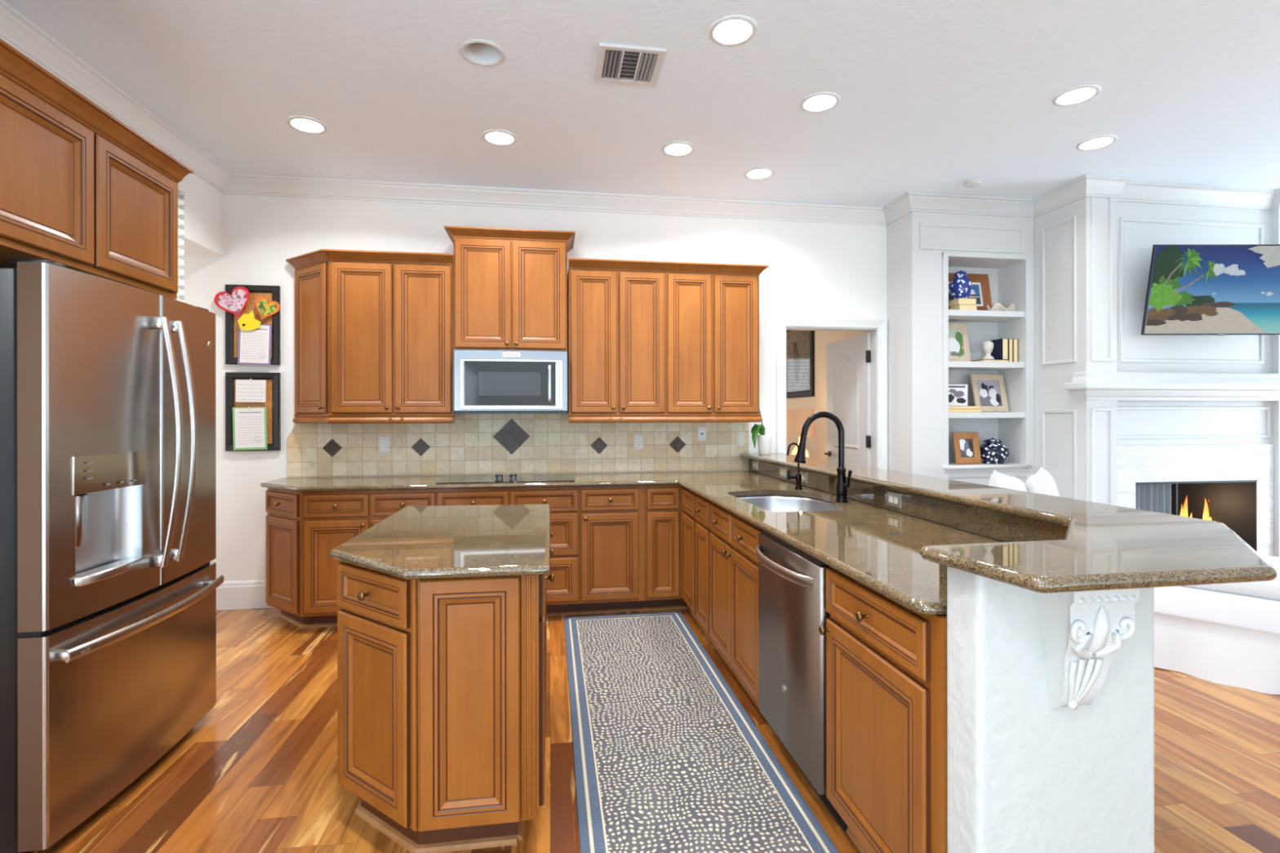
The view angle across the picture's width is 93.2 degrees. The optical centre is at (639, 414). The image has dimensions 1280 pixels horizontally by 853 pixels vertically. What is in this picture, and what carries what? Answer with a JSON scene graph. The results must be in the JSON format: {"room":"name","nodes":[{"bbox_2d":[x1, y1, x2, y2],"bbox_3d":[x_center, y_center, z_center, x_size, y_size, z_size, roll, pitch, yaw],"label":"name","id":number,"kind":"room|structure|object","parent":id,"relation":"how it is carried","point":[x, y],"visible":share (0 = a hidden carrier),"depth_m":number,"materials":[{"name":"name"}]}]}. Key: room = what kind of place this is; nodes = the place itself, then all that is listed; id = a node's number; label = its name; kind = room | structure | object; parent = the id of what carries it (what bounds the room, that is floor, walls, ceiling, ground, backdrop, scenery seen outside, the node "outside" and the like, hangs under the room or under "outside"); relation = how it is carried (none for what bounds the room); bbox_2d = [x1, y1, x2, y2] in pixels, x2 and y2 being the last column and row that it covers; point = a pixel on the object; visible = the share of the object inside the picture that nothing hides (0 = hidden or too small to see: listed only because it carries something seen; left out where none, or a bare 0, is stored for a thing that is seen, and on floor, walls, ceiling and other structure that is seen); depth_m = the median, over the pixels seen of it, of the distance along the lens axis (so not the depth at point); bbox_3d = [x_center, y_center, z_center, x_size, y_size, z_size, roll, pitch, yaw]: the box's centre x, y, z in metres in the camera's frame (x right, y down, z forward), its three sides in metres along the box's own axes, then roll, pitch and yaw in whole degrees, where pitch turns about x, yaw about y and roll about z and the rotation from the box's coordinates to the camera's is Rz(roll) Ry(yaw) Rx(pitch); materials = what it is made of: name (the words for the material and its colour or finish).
{"room":"kitchen","nodes":[
{"label":"kitchen","id":0,"kind":"room"},
{"bbox_2d":[177,173,224,256],"bbox_3d":[-2.679,-0.153,-2.209,1.450,3.024,12.820,0,0,-8],"label":"wall","id":1,"kind":"structure","parent":0,"point":[203,203],"depth_m":3.99,"materials":[{"name":"white paint"}]},
{"bbox_2d":[0,38,193,299],"bbox_3d":[-2.229,-0.809,1.928,0.652,0.590,1.551,0,0,-8],"label":"upper cabinet","id":2,"kind":"object","parent":1,"relation":"attached to","point":[82,190],"visible":1,"depth_m":2.12,"materials":[{"name":"brown wood"}]},
{"bbox_2d":[176,187,185,302],"bbox_3d":[-2.735,-0.599,3.343,0.076,1.515,0.660,0,0,-8],"label":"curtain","id":3,"kind":"object","parent":1,"relation":"attached to","point":[180,295],"visible":0.09,"depth_m":3.64,"materials":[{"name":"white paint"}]},
{"bbox_2d":[0,0,886,225],"bbox_3d":[0.490,-1.610,-1.635,4.991,0.117,12.620,0,0,-8],"label":"crown molding","id":4,"kind":"structure","parent":1,"relation":"attached to","point":[16,29],"depth_m":4.32,"materials":[{"name":"white paint"}]},
{"bbox_2d":[184,194,887,581],"bbox_3d":[1.288,-0.159,4.924,12.400,3.024,0.120,0,0,-8],"label":"wall","id":5,"kind":"structure","parent":0,"point":[817,269],"depth_m":4.45,"materials":[{"name":"white paint"}]},
{"bbox_2d":[216,579,272,609],"bbox_3d":[-3.428,1.262,4.152,1.840,0.195,0.016,0,0,-8],"label":"baseboard","id":6,"kind":"structure","parent":5,"relation":"attached to","point":[238,594],"depth_m":4.24,"materials":[{"name":"white paint"}]},
{"bbox_2d":[225,372,280,450],"bbox_3d":[-2.716,-0.023,4.250,0.348,0.548,0.032,0,0,-8],"label":"corkboard","id":7,"kind":"object","parent":5,"relation":"attached to","point":[273,404],"visible":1,"depth_m":4.26,"materials":[{"name":"black"}]},
{"bbox_2d":[232,406,267,449],"bbox_3d":[-2.723,0.094,4.225,0.224,0.301,0.010,0,0,-8],"label":"paper","id":8,"kind":"object","parent":7,"relation":"attached to","point":[249,424],"visible":1,"depth_m":4.23,"materials":[{"name":"green paper"}]},
{"bbox_2d":[235,378,266,402],"bbox_3d":[-2.719,-0.171,4.227,0.197,0.165,0.009,0,0,-8],"label":"paper","id":9,"kind":"object","parent":7,"relation":"attached to","point":[250,390],"visible":1,"depth_m":4.23,"materials":[{"name":"white paper"}]},
{"bbox_2d":[225,284,280,364],"bbox_3d":[-2.717,-0.631,4.250,0.348,0.556,0.032,0,0,-8],"label":"corkboard","id":10,"kind":"object","parent":5,"relation":"attached to","point":[272,293],"visible":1,"depth_m":4.25,"materials":[{"name":"black"}]},
{"bbox_2d":[213,286,249,317],"bbox_3d":[-2.834,-0.782,4.206,0.228,0.224,0.004,0,0,-8],"label":"card","id":11,"kind":"object","parent":10,"relation":"attached to","point":[235,303],"visible":1,"depth_m":4.21,"materials":[{"name":"red"}]},
{"bbox_2d":[237,310,261,330],"bbox_3d":[-2.720,-0.658,4.217,0.151,0.142,0.004,0,0,-8],"label":"cutout","id":12,"kind":"object","parent":10,"relation":"attached to","point":[246,322],"visible":1,"depth_m":4.21,"materials":[{"name":"yellow"}]},
{"bbox_2d":[237,324,271,365],"bbox_3d":[-2.693,-0.493,4.230,0.222,0.293,0.010,0,0,-8],"label":"paper","id":13,"kind":"object","parent":10,"relation":"attached to","point":[254,345],"visible":1,"depth_m":4.23,"materials":[{"name":"purple paper"}]},
{"bbox_2d":[255,296,279,319],"bbox_3d":[-2.607,-0.744,4.240,0.160,0.166,0.004,0,0,-8],"label":"card","id":14,"kind":"object","parent":10,"relation":"attached to","point":[265,309],"visible":1,"depth_m":4.24,"materials":[{"name":"orange"}]},
{"bbox_2d":[285,248,329,423],"bbox_3d":[-2.271,-0.515,4.137,0.383,1.146,0.383,0,0,-8],"label":"upper cabinet","id":15,"kind":"object","parent":5,"relation":"attached to","point":[312,272],"visible":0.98,"depth_m":4.13,"materials":[{"name":"brown wood"}]},
{"bbox_2d":[326,248,453,423],"bbox_3d":[-1.690,-0.516,4.224,0.796,1.146,0.383,0,0,-8],"label":"upper cabinet","id":16,"kind":"object","parent":5,"relation":"attached to","point":[392,313],"visible":1,"depth_m":4.07,"materials":[{"name":"brown wood"}]},
{"bbox_2d":[444,226,575,351],"bbox_3d":[-0.912,-0.857,4.330,0.878,0.826,0.403,0,0,-8],"label":"upper cabinet","id":17,"kind":"object","parent":5,"relation":"attached to","point":[510,285],"visible":1,"depth_m":4.17,"materials":[{"name":"brown wood"}]},
{"bbox_2d":[453,349,567,413],"bbox_3d":[-0.904,-0.226,4.306,0.762,0.433,0.435,0,0,-8],"label":"microwave","id":18,"kind":"object","parent":17,"relation":"attached to","point":[486,381],"visible":1,"depth_m":4.13,"materials":[{"name":"silver metal"}]},
{"bbox_2d":[286,413,748,477],"bbox_3d":[-0.821,0.199,4.540,3.401,0.486,0.014,0,0,-8],"label":"tile backsplash","id":19,"kind":"structure","parent":5,"relation":"attached to","point":[474,444],"depth_m":4.51,"materials":[{"name":"stone"}]},
{"bbox_2d":[378,436,389,453],"bbox_3d":[-1.850,0.218,4.381,0.072,0.115,0.009,0,0,-8],"label":"outlet","id":20,"kind":"object","parent":19,"relation":"attached to","point":[384,442],"visible":1,"depth_m":4.38,"materials":[{"name":"white plastic"}]},
{"bbox_2d":[634,434,643,448],"bbox_3d":[-0.010,0.207,4.655,0.072,0.115,0.009,0,0,-8],"label":"outlet","id":21,"kind":"object","parent":19,"relation":"attached to","point":[638,438],"visible":1,"depth_m":4.65,"materials":[{"name":"white plastic"}]},
{"bbox_2d":[697,426,706,440],"bbox_3d":[0.484,0.147,4.729,0.072,0.115,0.009,0,0,-8],"label":"outlet","id":22,"kind":"object","parent":19,"relation":"attached to","point":[701,430],"visible":1,"depth_m":4.73,"materials":[{"name":"white plastic"}]},
{"bbox_2d":[736,431,744,446],"bbox_3d":[0.793,0.191,4.775,0.072,0.115,0.010,0,0,-8],"label":"outlet","id":23,"kind":"object","parent":19,"relation":"attached to","point":[740,435],"visible":1,"depth_m":4.77,"materials":[{"name":"beige"}]},
{"bbox_2d":[567,257,666,422],"bbox_3d":[-0.178,-0.518,4.449,0.697,1.146,0.383,0,0,-8],"label":"upper cabinet","id":24,"kind":"object","parent":5,"relation":"attached to","point":[616,308],"visible":1,"depth_m":4.30,"materials":[{"name":"brown wood"}]},
{"bbox_2d":[666,262,768,422],"bbox_3d":[0.541,-0.519,4.556,0.754,1.146,0.383,0,0,-8],"label":"upper cabinet","id":25,"kind":"object","parent":5,"relation":"attached to","point":[713,309],"visible":0.98,"depth_m":4.40,"materials":[{"name":"brown wood"}]},
{"bbox_2d":[776,315,888,469],"bbox_3d":[1.548,0.284,4.950,0.946,2.138,0.145,0,0,-8],"label":"door frame","id":26,"kind":"structure","parent":5,"relation":"attached to","point":[782,322],"depth_m":4.95,"materials":[{"name":"white paint"}]},
{"bbox_2d":[824,333,871,466],"bbox_3d":[1.840,0.329,5.421,0.089,2.023,0.782,0,0,-8],"label":"door","id":27,"kind":"structure","parent":5,"relation":"in","point":[848,360],"depth_m":5.34,"materials":[{"name":"white paint"}]},
{"bbox_2d":[883,174,1128,225],"bbox_3d":[2.695,-1.613,4.618,1.634,0.117,0.541,0,0,16],"label":"crown molding","id":28,"kind":"structure","parent":5,"relation":"attached to","point":[1095,186],"depth_m":4.62,"materials":[{"name":"white paint"}]},
{"bbox_2d":[1116,181,1279,210],"bbox_3d":[4.234,-1.615,4.835,1.725,0.117,0.885,0,0,-8],"label":"crown molding","id":29,"kind":"structure","parent":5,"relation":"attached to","point":[1132,191],"depth_m":4.46,"materials":[{"name":"white paint"}]},
{"bbox_2d":[4,0,1279,207],"bbox_3d":[2.231,-1.752,-1.416,12.400,0.160,12.940,0,0,-8],"label":"ceiling","id":30,"kind":"structure","parent":0,"point":[935,96],"depth_m":3.10,"materials":[{"name":"white paint"}]},
{"bbox_2d":[286,115,327,133],"bbox_3d":[-1.913,-1.662,3.481,0.207,0.008,0.207,0,0,-8],"label":"recessed light","id":31,"kind":"object","parent":30,"relation":"in","point":[304,124],"visible":1,"depth_m":3.47,"materials":[{"name":"white paint"}]},
{"bbox_2d":[458,39,505,66],"bbox_3d":[-0.726,-1.730,2.791,0.207,0.140,0.207,0,0,-8],"label":"recessed light","id":32,"kind":"object","parent":30,"relation":"in","point":[480,52],"visible":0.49,"depth_m":2.85,"materials":[{"name":"white paint"}]},
{"bbox_2d":[481,129,516,146],"bbox_3d":[-0.845,-1.664,3.644,0.207,0.008,0.207,0,0,-8],"label":"recessed light","id":33,"kind":"object","parent":30,"relation":"in","point":[495,137],"visible":1,"depth_m":3.63,"materials":[{"name":"white paint"}]},
{"bbox_2d":[594,43,666,86],"bbox_3d":[-0.053,-1.662,2.889,0.308,0.014,0.302,0,0,-8],"label":"ceiling vent","id":34,"kind":"object","parent":30,"relation":"in","point":[638,65],"visible":1,"depth_m":2.87,"materials":[{"name":"white paint"}]},
{"bbox_2d":[661,141,694,156],"bbox_3d":[0.239,-1.665,3.801,0.207,0.008,0.207,0,0,-8],"label":"recessed light","id":35,"kind":"object","parent":30,"relation":"in","point":[679,148],"visible":1,"depth_m":3.79,"materials":[{"name":"white paint"}]},
{"bbox_2d":[708,15,757,46],"bbox_3d":[0.404,-1.665,2.634,0.207,0.008,0.207,0,0,-8],"label":"recessed light","id":36,"kind":"object","parent":30,"relation":"in","point":[732,30],"visible":1,"depth_m":2.62,"materials":[{"name":"white paint"}]},
{"bbox_2d":[743,167,774,179],"bbox_3d":[0.824,-1.666,4.188,0.207,0.008,0.207,0,0,-8],"label":"recessed light","id":37,"kind":"object","parent":30,"relation":"in","point":[758,173],"visible":1,"depth_m":4.18,"materials":[{"name":"white paint"}]},
{"bbox_2d":[800,92,839,112],"bbox_3d":[0.961,-1.666,3.237,0.207,0.008,0.207,0,0,-8],"label":"recessed light","id":38,"kind":"object","parent":30,"relation":"in","point":[822,101],"visible":1,"depth_m":3.23,"materials":[{"name":"white paint"}]},
{"bbox_2d":[962,177,984,187],"bbox_3d":[2.385,-1.654,4.329,0.139,0.036,0.139,0,0,-8],"label":"smoke detector","id":39,"kind":"object","parent":30,"relation":"attached to","point":[977,181],"visible":1,"depth_m":4.30,"materials":[{"name":"white paint"}]},
{"bbox_2d":[1052,84,1101,106],"bbox_3d":[2.284,-1.668,3.172,0.207,0.008,0.207,0,0,-8],"label":"recessed light","id":40,"kind":"object","parent":30,"relation":"in","point":[1078,95],"visible":1,"depth_m":3.16,"materials":[{"name":"white paint"}]},
{"bbox_2d":[1075,135,1117,151],"bbox_3d":[2.807,-1.669,3.725,0.207,0.008,0.207,0,0,-8],"label":"recessed light","id":41,"kind":"object","parent":30,"relation":"in","point":[1099,142],"visible":1,"depth_m":3.72,"materials":[{"name":"white paint"}]},
{"bbox_2d":[28,607,1279,852],"bbox_3d":[1.921,1.382,0.691,12.400,0.060,17.200,0,0,-8],"label":"floor","id":42,"kind":"structure","parent":0,"point":[258,772],"depth_m":2.29,"materials":[{"name":"brown wood"}]},
{"bbox_2d":[0,258,223,852],"bbox_3d":[-2.145,0.442,2.242,0.846,1.832,0.944,0,0,-8],"label":"refrigerator","id":43,"kind":"object","parent":42,"relation":"on","point":[108,581],"visible":1,"depth_m":2.00,"materials":[{"name":"silver metal"}]},
{"bbox_2d":[265,488,311,627],"bbox_3d":[-2.297,0.917,4.027,0.326,0.883,0.588,0,0,-8],"label":"base cabinet","id":44,"kind":"object","parent":42,"relation":"on","point":[284,508],"visible":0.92,"depth_m":3.85,"materials":[{"name":"brown wood"}]},
{"bbox_2d":[303,488,436,627],"bbox_3d":[-1.736,0.916,4.086,0.797,0.883,0.637,0,0,-8],"label":"base cabinet","id":45,"kind":"object","parent":42,"relation":"on","point":[331,518],"visible":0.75,"depth_m":3.78,"materials":[{"name":"brown wood"}]},
{"bbox_2d":[337,531,554,852],"bbox_3d":[-0.702,0.914,2.362,0.724,0.883,1.211,0,0,-8],"label":"kitchen island","id":46,"kind":"object","parent":42,"relation":"on","point":[442,682],"visible":0.79,"depth_m":1.80,"materials":[{"name":"brown wood"}]},
{"bbox_2d":[329,503,551,579],"bbox_3d":[-0.711,0.457,2.361,0.720,0.030,1.287,0,0,-8],"label":"island countertop","id":47,"kind":"structure","parent":46,"relation":"on","point":[443,541],"depth_m":2.08,"materials":[{"name":"brown stone"}]},
{"bbox_2d":[436,486,579,616],"bbox_3d":[-0.890,0.915,4.212,0.909,0.883,0.637,0,0,-8],"label":"base cabinet","id":48,"kind":"object","parent":42,"relation":"on","point":[562,594],"visible":0.41,"depth_m":3.98,"materials":[{"name":"brown wood"}]},
{"bbox_2d":[578,484,644,614],"bbox_3d":[-0.223,0.914,4.312,0.437,0.883,0.637,0,0,-8],"label":"base cabinet","id":49,"kind":"object","parent":42,"relation":"on","point":[612,517],"visible":0.98,"depth_m":4.04,"materials":[{"name":"brown wood"}]},
{"bbox_2d":[642,484,706,634],"bbox_3d":[0.469,0.913,4.236,0.905,0.883,0.991,0,0,-8],"label":"base cabinet","id":50,"kind":"object","parent":42,"relation":"on","point":[670,520],"visible":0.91,"depth_m":4.08,"materials":[{"name":"brown wood"}]},
{"bbox_2d":[564,611,839,852],"bbox_3d":[0.157,1.351,2.260,0.790,0.008,3.725,0,0,-8],"label":"runner rug","id":51,"kind":"object","parent":42,"relation":"on","point":[668,758],"visible":1,"depth_m":2.40,"materials":[{"name":"fabric"}]},
{"bbox_2d":[694,494,722,656],"bbox_3d":[0.678,0.913,3.597,0.711,0.883,0.331,0,0,-8],"label":"base cabinet","id":52,"kind":"object","parent":42,"relation":"on","point":[703,531],"visible":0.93,"depth_m":3.54,"materials":[{"name":"brown wood"}]},
{"bbox_2d":[709,502,760,707],"bbox_3d":[0.767,0.912,3.014,0.716,0.883,0.844,0,0,-8],"label":"base cabinet","id":53,"kind":"object","parent":42,"relation":"on","point":[733,540],"visible":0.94,"depth_m":2.91,"materials":[{"name":"brown wood"}]},
{"bbox_2d":[755,528,846,831],"bbox_3d":[0.845,0.913,2.296,0.754,0.882,0.592,0,0,-8],"label":"dishwasher","id":54,"kind":"object","parent":42,"relation":"on","point":[792,582],"visible":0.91,"depth_m":2.16,"materials":[{"name":"silver"}]},
{"bbox_2d":[818,566,947,852],"bbox_3d":[0.958,0.912,1.722,0.712,0.883,0.567,0,0,-8],"label":"base cabinet","id":55,"kind":"object","parent":42,"relation":"on","point":[886,778],"visible":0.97,"depth_m":1.61,"materials":[{"name":"brown wood"}]},
{"bbox_2d":[260,471,1000,615],"bbox_3d":[-0.592,0.457,2.898,3.433,0.030,3.327,0,0,-8],"label":"countertop","id":56,"kind":"structure","parent":55,"relation":"on","point":[877,548],"depth_m":2.47,"materials":[{"name":"brown stone"}]},
{"bbox_2d":[435,473,574,484],"bbox_3d":[-0.909,0.417,4.202,0.890,0.050,0.500,0,0,-8],"label":"cooktop","id":57,"kind":"object","parent":56,"relation":"in","point":[544,477],"visible":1,"depth_m":4.13,"materials":[{"name":"black glass"}]},
{"bbox_2d":[734,494,836,511],"bbox_3d":[0.783,0.555,3.164,0.563,0.168,0.839,0,0,-8],"label":"sink","id":58,"kind":"object","parent":56,"relation":"in","point":[774,503],"visible":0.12,"depth_m":3.52,"materials":[{"name":"grey metal"}]},
{"bbox_2d":[786,442,802,489],"bbox_3d":[0.911,0.301,3.577,0.095,0.277,0.042,0,0,-8],"label":"filter faucet","id":59,"kind":"object","parent":56,"relation":"on","point":[798,477],"visible":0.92,"depth_m":3.57,"materials":[{"name":"black metal"}]},
{"bbox_2d":[794,411,852,502],"bbox_3d":[0.912,0.211,3.019,0.279,0.457,0.105,0,0,-8],"label":"kitchen faucet","id":60,"kind":"object","parent":56,"relation":"on","point":[842,486],"visible":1,"depth_m":3.04,"materials":[{"name":"black metal"}]},
{"bbox_2d":[748,458,1067,605],"bbox_3d":[1.084,0.386,3.083,0.608,0.106,3.408,0,0,3],"label":"granite splash","id":61,"kind":"object","parent":56,"relation":"on","point":[1006,527],"visible":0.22,"depth_m":2.37,"materials":[{"name":"brown stone"}]},
{"bbox_2d":[886,490,902,509],"bbox_3d":[1.160,0.387,2.769,0.009,0.072,0.115,0,0,-8],"label":"outlet","id":62,"kind":"object","parent":61,"relation":"attached to","point":[894,500],"visible":1,"depth_m":2.76,"materials":[{"name":"silver metal"}]},
{"bbox_2d":[887,211,1034,485],"bbox_3d":[2.565,-0.160,4.858,1.058,3.023,0.384,0,0,-8],"label":"bookcase","id":63,"kind":"object","parent":42,"relation":"on","point":[923,248],"visible":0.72,"depth_m":4.74,"materials":[{"name":"white paint"}]},
{"bbox_2d":[948,322,970,361],"bbox_3d":[2.506,-0.579,4.908,0.283,0.328,0.142,0,0,-8],"label":"framed photo","id":64,"kind":"object","parent":63,"relation":"on","point":[958,342],"visible":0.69,"depth_m":4.88,"materials":[{"name":"brown wood"}]},
{"bbox_2d":[950,304,977,310],"bbox_3d":[2.561,-0.839,4.794,0.153,0.048,0.115,0,0,-8],"label":"book","id":65,"kind":"object","parent":63,"relation":"on","point":[962,307],"visible":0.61,"depth_m":4.74,"materials":[{"name":"beige paper"}]},
{"bbox_2d":[949,297,976,306],"bbox_3d":[2.557,-0.888,4.794,0.154,0.048,0.113,0,0,-8],"label":"book","id":66,"kind":"object","parent":65,"relation":"on","point":[959,300],"visible":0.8,"depth_m":4.75,"materials":[{"name":"beige paper"}]},
{"bbox_2d":[949,270,972,299],"bbox_3d":[2.539,-1.030,4.795,0.155,0.234,0.155,0,0,-8],"label":"ginger jar","id":67,"kind":"object","parent":66,"relation":"on","point":[961,286],"visible":0.96,"depth_m":4.74,"materials":[{"name":"blue ceramic"}]},
{"bbox_2d":[948,408,981,412],"bbox_3d":[2.533,-0.034,4.804,0.303,0.026,0.125,0,0,-8],"label":"book","id":68,"kind":"object","parent":63,"relation":"on","point":[949,410],"visible":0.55,"depth_m":4.75,"materials":[{"name":"brown paper"}]},
{"bbox_2d":[948,405,980,408],"bbox_3d":[2.523,-0.059,4.804,0.292,0.024,0.123,0,0,-8],"label":"book","id":69,"kind":"object","parent":68,"relation":"on","point":[949,406],"visible":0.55,"depth_m":4.75,"materials":[{"name":"brown paper"}]},
{"bbox_2d":[948,384,967,405],"bbox_3d":[2.504,-0.157,4.803,0.195,0.172,0.022,0,0,-8],"label":"block","id":70,"kind":"object","parent":69,"relation":"on","point":[957,393],"visible":0.82,"depth_m":4.79,"materials":[{"name":"white"}]},
{"bbox_2d":[951,431,982,464],"bbox_3d":[2.590,0.264,4.841,0.220,0.251,0.126,0,0,-8],"label":"framed photo","id":71,"kind":"object","parent":63,"relation":"on","point":[966,450],"visible":1,"depth_m":4.81,"materials":[{"name":"brown wood"}]},
{"bbox_2d":[948,272,992,310],"bbox_3d":[2.608,-0.986,4.944,0.530,0.342,0.102,0,0,-8],"label":"framed photo","id":72,"kind":"object","parent":63,"relation":"on","point":[980,290],"visible":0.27,"depth_m":4.96,"materials":[{"name":"brown wood"}]},
{"bbox_2d":[969,373,1008,412],"bbox_3d":[2.828,-0.177,4.938,0.313,0.312,0.136,0,0,-14],"label":"framed photo","id":73,"kind":"object","parent":63,"relation":"on","point":[988,390],"visible":0.95,"depth_m":4.91,"materials":[{"name":"brown wood"}]},
{"bbox_2d":[971,359,1008,362],"bbox_3d":[2.812,-0.427,4.861,0.227,0.024,0.135,0,0,-8],"label":"book","id":74,"kind":"object","parent":63,"relation":"on","point":[981,360],"visible":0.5,"depth_m":4.80,"materials":[{"name":"brown paper"}]},
{"bbox_2d":[981,341,994,359],"bbox_3d":[2.785,-0.516,4.849,0.091,0.154,0.095,0,0,-8],"label":"bust","id":75,"kind":"object","parent":74,"relation":"on","point":[987,346],"visible":0.97,"depth_m":4.82,"materials":[{"name":"beige paint"}]},
{"bbox_2d":[989,338,1008,359],"bbox_3d":[2.894,-0.523,4.881,0.053,0.168,0.140,0,0,-8],"label":"book","id":76,"kind":"object","parent":74,"relation":"on","point":[1000,350],"visible":0.71,"depth_m":4.83,"materials":[{"name":"blue paper"}]},
{"bbox_2d":[979,438,1009,463],"bbox_3d":[2.830,0.286,4.860,0.234,0.204,0.234,0,0,-8],"label":"ginger jar","id":77,"kind":"object","parent":63,"relation":"on","point":[992,451],"visible":0.95,"depth_m":4.78,"materials":[{"name":"blue ceramic"}]},
{"bbox_2d":[986,302,1015,311],"bbox_3d":[2.896,-0.853,4.860,0.224,0.072,0.160,0,0,-8],"label":"shell bowl","id":78,"kind":"object","parent":63,"relation":"on","point":[997,307],"visible":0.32,"depth_m":4.81,"materials":[{"name":"beige"}]},
{"bbox_2d":[1008,338,1013,362],"bbox_3d":[2.942,-0.511,4.888,0.036,0.192,0.140,0,0,-8],"label":"book","id":79,"kind":"object","parent":63,"relation":"on","point":[1010,340],"visible":0.2,"depth_m":4.82,"materials":[{"name":"brown paper"}]},
{"bbox_2d":[1034,196,1279,556],"bbox_3d":[4.066,-0.162,4.818,2.071,3.023,0.906,0,0,-8],"label":"fireplace","id":80,"kind":"object","parent":42,"relation":"on","point":[1124,416],"visible":0.68,"depth_m":4.48,"materials":[{"name":"white paint"}]},
{"bbox_2d":[1135,484,1171,514],"bbox_3d":[3.804,0.812,4.520,0.400,0.615,0.024,0,0,-8],"label":"curtain","id":81,"kind":"object","parent":80,"relation":"hanging from","point":[1148,497],"depth_m":4.53,"materials":[{"name":"grey metal"}]},
{"bbox_2d":[1063,381,1279,400],"bbox_3d":[4.090,-0.171,4.660,2.071,0.130,0.588,0,0,-8],"label":"mantel shelf","id":82,"kind":"object","parent":80,"relation":"attached to","point":[1073,390],"depth_m":4.37,"materials":[{"name":"white paint"}]},
{"bbox_2d":[1179,496,1215,521],"bbox_3d":[4.234,0.881,4.789,0.827,0.495,0.254,0,0,-8],"label":"flames","id":83,"kind":"object","parent":80,"relation":"in","point":[1184,512],"visible":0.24,"depth_m":4.79,"materials":[{"name":"yellow"}]},
{"bbox_2d":[1141,244,1279,336],"bbox_3d":[4.137,-0.874,4.364,1.110,0.626,0.318,0,0,0],"label":"television","id":84,"kind":"object","parent":80,"relation":"attached to","point":[1219,290],"visible":1,"depth_m":4.26,"materials":[{"name":"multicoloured plastic"}]},
{"bbox_2d":[1154,555,1279,694],"bbox_3d":[3.024,0.932,3.497,2.424,0.842,0.827,0,0,45],"label":"sofa","id":85,"kind":"object","parent":42,"relation":"on","point":[1228,634],"visible":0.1,"depth_m":3.06,"materials":[{"name":"white"}]},
{"bbox_2d":[988,470,1026,491],"bbox_3d":[2.347,0.577,3.828,0.207,0.478,0.520,0,0,44],"label":"throw pillow","id":86,"kind":"object","parent":85,"relation":"on","point":[997,479],"visible":0.23,"depth_m":3.72,"materials":[{"name":"white fabric"}]},
{"bbox_2d":[1025,466,1059,496],"bbox_3d":[2.683,0.576,4.014,0.191,0.445,0.365,0,0,43],"label":"throw pillow","id":87,"kind":"object","parent":85,"relation":"on","point":[1042,482],"visible":0.38,"depth_m":3.93,"materials":[{"name":"white fabric"}]},
{"bbox_3d":[1.708,0.988,6.321,0.640,0.730,0.600,0,0,-8],"label":"nightstand","id":88,"kind":"object","parent":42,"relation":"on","visible":0},
{"bbox_2d":[786,408,816,457],"bbox_3d":[1.667,0.283,6.315,0.328,0.680,0.328,0,0,-8],"label":"table lamp","id":89,"kind":"object","parent":88,"relation":"on","point":[796,419],"visible":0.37,"depth_m":6.19,"materials":[{"name":"brown"}]},
{"bbox_2d":[786,330,868,460],"bbox_3d":[1.976,-0.048,7.089,0.100,2.800,3.960,0,0,-8],"label":"wall","id":90,"kind":"structure","parent":0,"point":[816,446],"depth_m":6.68,"materials":[{"name":"beige"}]},
{"bbox_2d":[786,329,814,398],"bbox_3d":[1.885,-0.658,7.260,0.034,0.900,0.895,0,0,-8],"label":"picture","id":91,"kind":"object","parent":90,"relation":"attached to","point":[800,344],"visible":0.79,"depth_m":7.14,"materials":[{"name":"black metal"}]},
{"bbox_2d":[751,471,1154,852],"bbox_3d":[0.861,0.844,3.052,0.800,1.020,3.453,0,0,-8],"label":"wall","id":92,"kind":"structure","parent":0,"point":[1025,775],"depth_m":1.32,"materials":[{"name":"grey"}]},
{"bbox_2d":[739,453,1278,593],"bbox_3d":[0.931,0.317,2.970,1.033,0.031,3.617,0,0,-8],"label":"bar","id":93,"kind":"object","parent":92,"relation":"on","point":[1104,546],"visible":0.99,"depth_m":1.37,"materials":[{"name":"brown stone"}]},
{"bbox_2d":[751,409,772,454],"bbox_3d":[0.917,0.112,4.610,0.198,0.379,0.115,0,0,-30],"label":"potted orchid","id":94,"kind":"object","parent":93,"relation":"on","point":[764,442],"visible":0.95,"depth_m":4.59,"materials":[{"name":"white ceramic"}]},
{"bbox_2d":[1038,588,1139,710],"bbox_3d":[0.935,0.483,1.266,0.152,0.299,0.102,0,0,-8],"label":"corbel","id":95,"kind":"object","parent":92,"relation":"attached to","point":[1082,632],"visible":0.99,"depth_m":1.25,"materials":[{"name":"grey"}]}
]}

